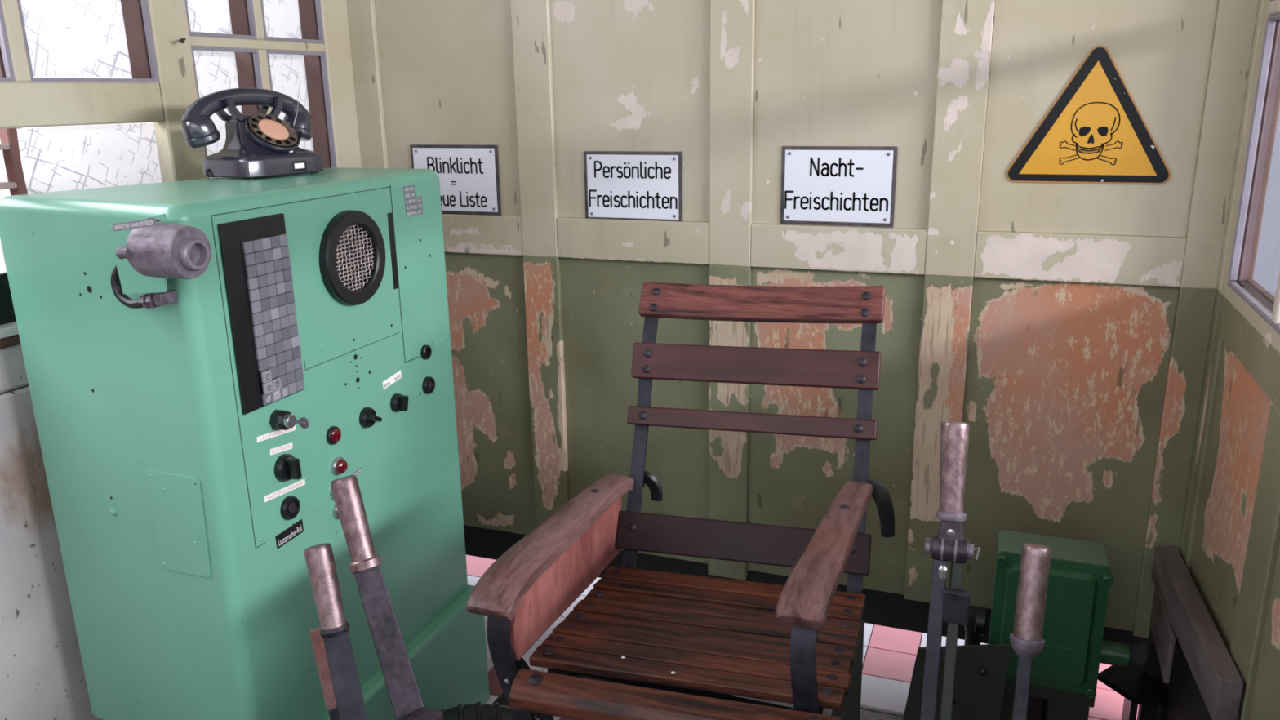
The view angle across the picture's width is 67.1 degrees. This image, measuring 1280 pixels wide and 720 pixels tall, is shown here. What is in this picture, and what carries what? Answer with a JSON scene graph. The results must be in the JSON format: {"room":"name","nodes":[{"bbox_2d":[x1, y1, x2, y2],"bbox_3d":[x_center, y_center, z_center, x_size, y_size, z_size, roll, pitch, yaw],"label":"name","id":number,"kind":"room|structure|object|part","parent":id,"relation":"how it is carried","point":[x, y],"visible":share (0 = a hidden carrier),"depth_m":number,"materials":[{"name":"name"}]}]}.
{"room":"industrial control cabin","nodes":[
{"label":"industrial control cabin","id":0,"kind":"room"},
{"bbox_2d":[0,0,361,719],"bbox_3d":[-1.591,-0.018,0.907,0.075,2.700,4.320,5,17,20],"label":"wall","id":1,"kind":"structure","parent":0,"point":[42,675],"depth_m":1.97,"materials":[{"name":"paint"}]},
{"bbox_2d":[0,0,15,81],"bbox_3d":[-1.304,-0.905,1.513,0.064,0.924,0.490,5,17,20],"label":"window","id":2,"kind":"structure","parent":1,"relation":"in","point":[6,73],"depth_m":1.81,"materials":[{"name":"clear glass"}]},
{"bbox_3d":[-1.361,0.033,1.546,0.075,0.018,1.606,5,17,20],"label":"sill","id":3,"kind":"part","parent":1,"relation":"part of","materials":[{"name":"white paint"}]},
{"bbox_3d":[-1.238,0.001,1.885,0.060,0.106,2.320,5,17,20],"label":"plaster panel","id":4,"kind":"part","parent":1,"relation":"part of","materials":[{"name":"white paint"}]},
{"bbox_3d":[-1.229,0.541,2.035,0.060,1.008,2.320,5,17,20],"label":"plaster panel","id":5,"kind":"part","parent":1,"relation":"part of","materials":[{"name":"white paint"}]},
{"bbox_3d":[-1.534,-0.242,0.980,0.030,0.085,2.606,5,17,20],"label":"rail","id":6,"kind":"part","parent":1,"relation":"part of","materials":[{"name":"paint"}]},
{"bbox_2d":[17,0,159,82],"bbox_3d":[-1.156,-1.012,1.891,0.064,0.924,0.333,5,17,20],"label":"window","id":7,"kind":"structure","parent":1,"relation":"in","point":[135,13],"depth_m":2.11,"materials":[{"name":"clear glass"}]},
{"bbox_2d":[20,0,132,77],"bbox_3d":[-1.204,-1.019,1.874,0.006,0.900,0.385,5,17,20],"label":"window pane","id":8,"kind":"object","parent":7,"relation":"attached to","point":[65,37],"visible":0.78,"depth_m":2.02,"materials":[{"name":"glass"}]},
{"bbox_2d":[16,122,162,194],"bbox_3d":[-1.165,-0.346,2.158,0.006,0.350,0.420,5,17,20],"label":"window pane","id":9,"kind":"object","parent":1,"relation":"attached to","point":[71,157],"visible":0.31,"depth_m":2.08,"materials":[{"name":"glass"}]},
{"bbox_3d":[-1.064,-0.906,2.113,0.040,1.650,0.103,5,17,20],"label":"post","id":10,"kind":"part","parent":1,"relation":"part of","materials":[{"name":"paint"}]},
{"bbox_2d":[179,37,186,43],"bbox_3d":[-1.024,-0.717,2.165,0.011,0.015,0.053,-6,16,-16],"label":"nail","id":11,"kind":"object","parent":1,"relation":"attached to","point":[181,40],"visible":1,"depth_m":2.14,"materials":[{"name":"metal"}]},
{"bbox_2d":[184,0,257,39],"bbox_3d":[-1.027,-1.108,2.221,0.064,0.720,0.244,5,17,20],"label":"window","id":12,"kind":"structure","parent":1,"relation":"in","point":[242,11],"depth_m":2.38,"materials":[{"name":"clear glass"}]},
{"bbox_2d":[186,0,232,34],"bbox_3d":[-1.060,-1.123,2.239,0.006,0.700,0.216,5,17,20],"label":"sheet","id":13,"kind":"object","parent":12,"relation":"attached to","point":[205,15],"visible":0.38,"depth_m":2.35,"materials":[{"name":"glass"}]},
{"bbox_2d":[191,45,262,177],"bbox_3d":[-1.017,-0.518,2.384,0.064,0.480,0.244,5,17,20],"label":"window","id":14,"kind":"structure","parent":1,"relation":"in","point":[247,60],"depth_m":2.42,"materials":[{"name":"clear glass"}]},
{"bbox_2d":[193,49,242,177],"bbox_3d":[-1.054,-0.526,2.394,0.006,0.467,0.236,5,17,20],"label":"sheet","id":15,"kind":"object","parent":14,"relation":"attached to","point":[215,71],"visible":0.12,"depth_m":2.38,"materials":[{"name":"glass"}]},
{"bbox_3d":[-0.957,-0.793,2.427,0.025,0.024,0.480,5,17,20],"label":"rail","id":16,"kind":"part","parent":1,"relation":"part of","materials":[{"name":"paint"}]},
{"bbox_2d":[260,0,324,43],"bbox_3d":[-0.937,-1.173,2.450,0.064,0.720,0.256,5,17,20],"label":"window","id":17,"kind":"structure","parent":1,"relation":"in","point":[310,11],"depth_m":2.62,"materials":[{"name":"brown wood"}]},
{"bbox_2d":[262,0,302,38],"bbox_3d":[-0.972,-1.187,2.466,0.006,0.700,0.240,5,17,20],"label":"sheet","id":18,"kind":"object","parent":17,"relation":"attached to","point":[282,17],"visible":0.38,"depth_m":2.58,"materials":[{"name":"glass"}]},
{"bbox_2d":[266,49,337,168],"bbox_3d":[-0.927,-0.583,2.613,0.064,0.480,0.256,5,17,20],"label":"window","id":19,"kind":"structure","parent":1,"relation":"in","point":[315,63],"depth_m":2.68,"materials":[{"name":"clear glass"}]},
{"bbox_2d":[268,53,313,151],"bbox_3d":[-0.962,-0.593,2.630,0.006,0.467,0.240,5,17,20],"label":"sheet","id":20,"kind":"object","parent":19,"relation":"attached to","point":[288,75],"visible":0.16,"depth_m":2.63,"materials":[{"name":"glass"}]},
{"bbox_3d":[-0.854,-1.056,2.641,0.030,1.650,0.112,5,17,20],"label":"post","id":21,"kind":"part","parent":1,"relation":"part of","materials":[{"name":"paint"}]},
{"bbox_2d":[346,0,1258,638],"bbox_3d":[0.230,-0.584,2.438,2.260,2.485,0.050,5,17,20],"label":"wall","id":22,"kind":"structure","parent":0,"point":[1068,325],"depth_m":2.41,"materials":[{"name":"paint"}]},
{"bbox_3d":[-0.537,-1.134,2.583,0.432,1.478,0.018,5,17,20],"label":"panel","id":23,"kind":"part","parent":22,"relation":"part of","materials":[{"name":"paint"}]},
{"bbox_2d":[409,144,501,215],"bbox_3d":[-0.525,-0.511,2.739,0.282,0.194,0.009,5,17,20],"label":"sign","id":24,"kind":"object","parent":22,"relation":"attached to","point":[468,175],"visible":0.88,"depth_m":2.73,"materials":[{"name":"white metal"}]},
{"bbox_3d":[-0.528,-0.366,2.787,0.432,0.110,0.030,5,17,20],"label":"rail","id":25,"kind":"part","parent":22,"relation":"part of","materials":[{"name":"paint"}]},
{"bbox_3d":[-0.516,0.104,2.927,0.432,0.871,0.016,5,17,20],"label":"panel","id":26,"kind":"part","parent":22,"relation":"part of","materials":[{"name":"paint"}]},
{"bbox_3d":[-0.029,-1.090,2.396,0.437,1.478,0.018,5,17,20],"label":"panel","id":27,"kind":"part","parent":22,"relation":"part of","materials":[{"name":"paint"}]},
{"bbox_2d":[583,151,682,221],"bbox_3d":[-0.020,-0.459,2.557,0.276,0.184,0.009,5,17,20],"label":"sign","id":28,"kind":"object","parent":22,"relation":"attached to","point":[638,185],"visible":1,"depth_m":2.55,"materials":[{"name":"white metal"}]},
{"bbox_3d":[-0.020,-0.323,2.600,0.437,0.110,0.030,5,17,20],"label":"rail","id":29,"kind":"part","parent":22,"relation":"part of","materials":[{"name":"paint"}]},
{"bbox_3d":[-0.009,0.148,2.740,0.437,0.871,0.016,5,17,20],"label":"panel","id":30,"kind":"part","parent":22,"relation":"part of","materials":[{"name":"paint"}]},
{"bbox_2d":[463,524,1148,665],"bbox_3d":[0.270,0.630,2.828,2.260,0.109,0.100,5,17,20],"label":"trim","id":31,"kind":"structure","parent":22,"relation":"attached to","point":[891,610],"depth_m":2.65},
{"bbox_3d":[0.502,0.191,2.553,0.433,0.871,0.016,5,17,20],"label":"panel","id":32,"kind":"part","parent":22,"relation":"part of","materials":[{"name":"paint"}]},
{"bbox_3d":[0.491,-0.279,2.413,0.433,0.110,0.030,5,17,20],"label":"rail","id":33,"kind":"part","parent":22,"relation":"part of","materials":[{"name":"paint"}]},
{"bbox_2d":[780,146,897,226],"bbox_3d":[0.483,-0.426,2.368,0.279,0.192,0.009,5,17,20],"label":"sign","id":34,"kind":"object","parent":22,"relation":"attached to","point":[824,185],"visible":1,"depth_m":2.37,"materials":[{"name":"white metal"}]},
{"bbox_3d":[0.481,-1.047,2.208,0.433,1.478,0.018,5,17,20],"label":"panel","id":35,"kind":"part","parent":22,"relation":"part of","materials":[{"name":"paint"}]},
{"bbox_3d":[1.014,0.235,2.364,0.438,0.871,0.016,5,17,20],"label":"panel","id":36,"kind":"part","parent":22,"relation":"part of","materials":[{"name":"paint"}]},
{"bbox_3d":[1.003,-0.235,2.224,0.438,0.110,0.030,5,17,20],"label":"rail","id":37,"kind":"part","parent":22,"relation":"part of","materials":[{"name":"paint"}]},
{"bbox_2d":[1006,45,1170,184],"bbox_3d":[1.000,-0.540,2.134,0.336,0.295,0.008,5,17,20],"label":"warning sign","id":38,"kind":"object","parent":22,"relation":"attached to","point":[1095,131],"visible":1,"depth_m":2.14,"materials":[{"name":"yellow metal"}]},
{"bbox_3d":[0.994,-1.003,2.020,0.438,1.478,0.018,5,17,20],"label":"panel","id":39,"kind":"part","parent":22,"relation":"part of","materials":[{"name":"paint"}]},
{"bbox_2d":[466,555,1138,719],"bbox_3d":[0.140,0.976,2.499,7.700,0.120,7.900,5,17,20],"label":"floor","id":40,"kind":"structure","parent":0,"point":[889,654],"depth_m":2.69,"materials":[{"name":"pink tile"}]},
{"bbox_2d":[0,167,489,719],"bbox_3d":[-0.780,0.328,2.064,0.594,1.390,0.920,5,17,20],"label":"cabinet","id":41,"kind":"object","parent":40,"relation":"on","point":[203,358],"visible":0.98,"depth_m":1.80,"materials":[{"name":"green metal"}]},
{"bbox_3d":[-0.813,0.290,1.705,0.136,0.198,0.003,7,17,26],"label":"plate","id":42,"kind":"part","parent":41,"relation":"part of","materials":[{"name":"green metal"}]},
{"bbox_2d":[178,87,324,179],"bbox_3d":[-0.809,-0.487,2.058,0.167,0.182,0.321,9,18,31],"label":"desk telephone","id":43,"kind":"object","parent":41,"relation":"on","point":[258,144],"visible":1,"depth_m":2.02,"materials":[{"name":"black plastic"}]},
{"bbox_2d":[182,114,220,147],"bbox_3d":[-0.898,-0.471,1.974,0.069,0.071,0.071,9,18,31],"label":"ear cup","id":44,"kind":"object","parent":43,"relation":"on","point":[199,131],"depth_m":1.95,"materials":[{"name":"black plastic"}]},
{"bbox_2d":[283,111,311,141],"bbox_3d":[-0.772,-0.527,2.169,0.069,0.071,0.071,9,18,31],"label":"cup","id":45,"kind":"object","parent":43,"relation":"on","point":[300,121],"depth_m":2.15,"materials":[{"name":"black plastic"}]},
{"bbox_3d":[-0.726,-0.414,2.057,0.003,0.020,0.038,9,18,31],"label":"label frame","id":46,"kind":"part","parent":43,"relation":"part of","materials":[{"name":"white paper"}]},
{"bbox_3d":[-0.666,-0.084,1.708,0.006,0.332,0.156,5,17,20],"label":"display frame","id":47,"kind":"part","parent":41,"relation":"part of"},
{"bbox_2d":[274,453,302,481],"bbox_3d":[-0.644,0.201,1.787,0.037,0.051,0.051,5,17,20],"label":"switch","id":48,"kind":"object","parent":41,"relation":"attached to","point":[286,466],"depth_m":1.78,"materials":[{"name":"black plastic"}]},
{"bbox_2d":[269,409,309,430],"bbox_3d":[-0.630,0.112,1.753,0.072,0.038,0.038,5,17,20],"label":"switch","id":49,"kind":"object","parent":41,"relation":"attached to","point":[279,420],"depth_m":1.75,"materials":[{"name":"metal"}]},
{"bbox_2d":[329,488,333,499],"bbox_3d":[-0.608,0.263,1.942,0.009,0.037,0.037,5,17,20],"label":"lamp","id":50,"kind":"object","parent":41,"relation":"on","point":[331,497],"depth_m":1.93,"materials":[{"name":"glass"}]},
{"bbox_2d":[325,426,341,444],"bbox_3d":[-0.605,0.150,1.916,0.014,0.037,0.037,5,17,20],"label":"lamp","id":51,"kind":"object","parent":41,"relation":"on","point":[333,433],"depth_m":1.91,"materials":[{"name":"red plastic"}]},
{"bbox_2d":[332,503,339,519],"bbox_3d":[-0.607,0.303,1.955,0.009,0.037,0.037,5,17,20],"label":"lamp","id":52,"kind":"object","parent":41,"relation":"attached to","point":[335,513],"depth_m":1.94,"materials":[{"name":"metal"}]},
{"bbox_2d":[331,456,347,475],"bbox_3d":[-0.600,0.213,1.938,0.020,0.037,0.037,5,17,20],"label":"lamp","id":53,"kind":"object","parent":41,"relation":"attached to","point":[339,464],"depth_m":1.93,"materials":[{"name":"glass"}]},
{"bbox_2d":[359,407,382,427],"bbox_3d":[-0.558,0.121,2.010,0.033,0.043,0.043,5,17,20],"label":"switch","id":54,"kind":"object","parent":41,"relation":"attached to","point":[368,418],"depth_m":2.00,"materials":[{"name":"black plastic"}]},
{"bbox_2d":[390,393,408,412],"bbox_3d":[-0.520,0.094,2.108,0.032,0.040,0.040,5,17,20],"label":"switch","id":55,"kind":"object","parent":41,"relation":"attached to","point":[398,402],"depth_m":2.10,"materials":[{"name":"black plastic"}]},
{"bbox_3d":[-0.494,-0.200,2.155,0.002,0.389,0.157,5,17,20],"label":"access plate","id":56,"kind":"part","parent":41,"relation":"part of","materials":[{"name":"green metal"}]},
{"bbox_2d":[309,626,339,719],"bbox_3d":[-0.378,0.783,1.372,0.125,0.869,0.042,5,17,20],"label":"strip","id":57,"kind":"object","parent":40,"relation":"on","point":[317,642],"visible":0.58,"depth_m":1.29,"materials":[{"name":"brown metal"}]},
{"bbox_2d":[304,542,368,719],"bbox_3d":[-0.322,0.748,1.220,0.094,1.017,0.300,-15,21,-42],"label":"lever","id":58,"kind":"object","parent":40,"relation":"on","point":[319,558],"visible":1,"depth_m":1.19,"materials":[{"name":"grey metal"}]},
{"bbox_2d":[330,475,443,719],"bbox_3d":[-0.264,0.699,1.241,0.313,1.098,0.084,11,19,36],"label":"lever","id":59,"kind":"object","parent":40,"relation":"on","point":[402,688],"visible":1,"depth_m":1.19,"materials":[{"name":"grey metal"}]},
{"bbox_2d":[440,702,540,719],"bbox_3d":[-0.359,0.868,2.080,0.516,0.275,0.122,-9,17,-26],"label":"hose","id":60,"kind":"object","parent":40,"relation":"on","point":[477,711],"visible":0.76,"depth_m":2.04,"materials":[{"name":"black rubber"}]},
{"bbox_2d":[492,691,539,718],"bbox_3d":[-0.306,0.890,2.384,0.110,0.120,0.100,5,17,20],"label":"floor pedal","id":61,"kind":"structure","parent":40,"relation":"on","point":[501,700],"depth_m":2.36,"materials":[{"name":"black metal"}]},
{"bbox_2d":[466,281,894,719],"bbox_3d":[0.130,0.511,1.713,0.566,1.196,0.753,5,17,20],"label":"chair","id":62,"kind":"object","parent":40,"relation":"on","point":[642,644],"visible":1,"depth_m":1.63,"materials":[{"name":"brown wood"}]},
{"bbox_3d":[-0.134,0.293,1.658,0.077,0.053,0.529,5,17,20],"label":"armrest","id":63,"kind":"part","parent":62,"relation":"part of","materials":[{"name":"brown wood"}]},
{"bbox_3d":[-0.069,0.448,1.638,0.034,0.037,0.430,4,16,18],"label":"seat rail","id":64,"kind":"part","parent":62,"relation":"part of","materials":[{"name":"black metal"}]},
{"bbox_3d":[-0.016,0.151,1.828,0.032,0.522,0.427,4,16,16],"label":"post","id":65,"kind":"part","parent":62,"relation":"part of","materials":[{"name":"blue metal"}]},
{"bbox_3d":[0.055,0.507,1.461,0.420,0.020,0.030,5,17,20],"label":"cross rail","id":66,"kind":"part","parent":62,"relation":"part of","materials":[{"name":"brown wood"}]},
{"bbox_3d":[0.292,0.463,1.521,0.034,0.037,0.430,4,16,18],"label":"seat rail","id":67,"kind":"part","parent":62,"relation":"part of","materials":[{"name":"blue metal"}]},
{"bbox_3d":[0.294,0.281,1.487,0.068,0.043,0.471,5,17,20],"label":"armrest","id":68,"kind":"part","parent":62,"relation":"part of","materials":[{"name":"brown wood"}]},
{"bbox_3d":[0.334,0.804,1.608,0.008,0.680,0.320,5,17,20],"label":"support plate","id":69,"kind":"part","parent":62,"relation":"part of","materials":[{"name":"black metal"}]},
{"bbox_3d":[0.388,0.168,1.697,0.032,0.522,0.427,4,16,16],"label":"post","id":70,"kind":"part","parent":62,"relation":"part of","materials":[{"name":"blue metal"}]},
{"bbox_2d":[739,696,903,719],"bbox_3d":[0.460,1.012,2.126,0.680,0.026,0.834,5,17,20],"label":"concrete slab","id":71,"kind":"object","parent":40,"relation":"on","point":[864,714],"visible":0.18,"depth_m":2.46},
{"bbox_2d":[902,643,1012,719],"bbox_3d":[0.704,0.784,2.192,0.235,0.395,0.079,5,17,20],"label":"plate","id":72,"kind":"object","parent":71,"relation":"on","point":[981,671],"visible":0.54,"depth_m":2.13,"materials":[{"name":"black metal"}]},
{"bbox_2d":[920,421,980,719],"bbox_3d":[0.360,0.671,1.218,0.080,1.144,0.373,5,17,20],"label":"lever","id":73,"kind":"object","parent":40,"relation":"on","point":[950,606],"visible":1,"depth_m":1.21,"materials":[{"name":"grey metal"}]},
{"bbox_2d":[924,537,931,554],"bbox_3d":[0.368,0.237,1.234,0.006,0.020,0.020,5,17,20],"label":"washer","id":74,"kind":"object","parent":73,"relation":"in","point":[928,540],"depth_m":1.23,"materials":[{"name":"grey metal"}]},
{"bbox_2d":[940,537,944,560],"bbox_3d":[0.385,0.239,1.227,0.003,0.033,0.033,5,17,20],"label":"washer","id":75,"kind":"object","parent":73,"relation":"in","point":[942,540],"depth_m":1.21,"materials":[{"name":"grey metal"}]},
{"bbox_2d":[953,540,957,563],"bbox_3d":[0.400,0.240,1.222,0.003,0.033,0.033,5,17,20],"label":"washer","id":76,"kind":"object","parent":73,"relation":"in","point":[955,542],"depth_m":1.21,"materials":[{"name":"grey metal"}]},
{"bbox_3d":[0.397,0.310,1.212,0.031,0.044,0.014,5,17,20],"label":"catch plate","id":77,"kind":"part","parent":73,"relation":"part of","materials":[{"name":"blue metal"}]},
{"bbox_2d":[967,543,973,559],"bbox_3d":[0.417,0.242,1.216,0.006,0.020,0.020,5,17,20],"label":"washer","id":78,"kind":"object","parent":73,"relation":"in","point":[970,546],"depth_m":1.21,"materials":[{"name":"grey metal"}]},
{"bbox_2d":[1009,543,1051,719],"bbox_3d":[0.444,0.744,1.217,0.080,1.001,0.305,5,17,20],"label":"lever","id":79,"kind":"object","parent":40,"relation":"on","point":[1026,640],"visible":1,"depth_m":1.19,"materials":[{"name":"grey metal"}]},
{"bbox_2d":[988,529,1130,719],"bbox_3d":[0.957,0.691,2.222,0.298,0.551,0.148,5,17,20],"label":"junction box","id":80,"kind":"object","parent":40,"relation":"on","point":[1064,678],"visible":0.76,"depth_m":2.14,"materials":[{"name":"green metal"}]},
{"bbox_2d":[964,606,986,645],"bbox_3d":[0.788,0.760,2.307,0.050,0.377,0.064,5,17,20],"label":"coupling","id":81,"kind":"object","parent":80,"relation":"attached to","point":[975,627],"visible":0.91,"depth_m":2.25,"materials":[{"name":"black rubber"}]},
{"bbox_3d":[0.905,0.590,2.148,0.230,0.316,0.028,5,17,20],"label":"lid","id":82,"kind":"part","parent":80,"relation":"part of","materials":[{"name":"green metal"}]},
{"bbox_2d":[1097,662,1168,719],"bbox_3d":[1.153,0.842,2.293,0.144,0.215,0.160,5,17,20],"label":"metal plate","id":83,"kind":"object","parent":40,"relation":"on","point":[1132,682],"visible":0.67,"depth_m":2.25,"materials":[{"name":"black metal"}]},
{"bbox_2d":[1137,546,1244,719],"bbox_3d":[1.124,0.731,2.027,0.050,0.573,0.692,5,17,20],"label":"bench","id":84,"kind":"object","parent":40,"relation":"on","point":[1178,606],"depth_m":1.95,"materials":[{"name":"brown wood"}]},
{"bbox_3d":[1.223,0.729,2.294,0.037,0.430,0.040,5,17,20],"label":"leg","id":85,"kind":"part","parent":84,"relation":"part of","materials":[{"name":"brown wood"}]},
{"bbox_3d":[1.025,0.842,1.770,0.032,0.500,0.040,5,17,20],"label":"leg","id":86,"kind":"part","parent":84,"relation":"part of","materials":[{"name":"brown wood"}]},
{"bbox_2d":[1178,0,1279,719],"bbox_3d":[0.527,-0.055,0.072,0.042,2.250,4.330,5,17,20],"label":"wall","id":87,"kind":"structure","parent":0,"point":[1229,547],"depth_m":1.84,"materials":[{"name":"paint"}]},
{"bbox_2d":[1157,631,1205,719],"bbox_3d":[1.118,0.815,1.954,0.006,0.449,0.890,5,17,20],"label":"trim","id":88,"kind":"structure","parent":87,"relation":"attached to","point":[1185,700],"depth_m":2.10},
{"bbox_3d":[1.171,0.292,1.913,0.020,0.578,0.461,5,17,20],"label":"panel","id":89,"kind":"part","parent":87,"relation":"part of","materials":[{"name":"paint"}]},
{"bbox_3d":[0.875,0.167,1.088,0.030,0.113,2.091,5,17,20],"label":"rail","id":90,"kind":"part","parent":87,"relation":"part of","materials":[{"name":"paint"}]},
{"bbox_2d":[1226,0,1279,334],"bbox_3d":[0.878,-0.422,0.947,0.046,1.120,2.140,5,17,20],"label":"window","id":91,"kind":"structure","parent":87,"relation":"in","point":[1267,98],"depth_m":1.93,"materials":[{"name":"brown paint"}]},
{"label":"outside","id":92,"kind":"structure","parent":0,"visible":0},
{"bbox_2d":[0,125,1279,273],"bbox_3d":[11.349,-6.596,29.341,60.000,0.170,55.800,5,17,20],"label":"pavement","id":93,"kind":"structure","parent":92,"point":[3,176],"depth_m":17.81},
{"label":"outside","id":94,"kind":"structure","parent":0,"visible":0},
{"bbox_2d":[1253,107,1279,297],"bbox_3d":[1.745,-0.892,2.740,0.017,1.300,1.780,5,17,20],"label":"window pane","id":95,"kind":"object","parent":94,"point":[1267,266],"visible":0.02,"depth_m":2.38,"materials":[{"name":"clear glass"}]},
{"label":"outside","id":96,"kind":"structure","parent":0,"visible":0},
{"bbox_2d":[0,127,27,195],"bbox_3d":[-1.430,-0.216,1.948,0.110,0.520,0.408,5,17,20],"label":"rack","id":97,"kind":"object","parent":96,"point":[9,144],"visible":0.24,"depth_m":2.04,"materials":[{"name":"brown wood"}]},
{"bbox_2d":[0,143,9,150],"bbox_3d":[-1.439,-0.405,1.879,0.110,0.012,0.374,5,17,20],"label":"shelf","id":98,"kind":"object","parent":97,"relation":"attached to","point":[2,146],"depth_m":2.02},
{"bbox_2d":[0,182,17,189],"bbox_3d":[-1.438,-0.328,1.900,0.110,0.012,0.374,5,17,20],"label":"shelf","id":99,"kind":"object","parent":97,"relation":"attached to","point":[3,185],"depth_m":2.03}
]}

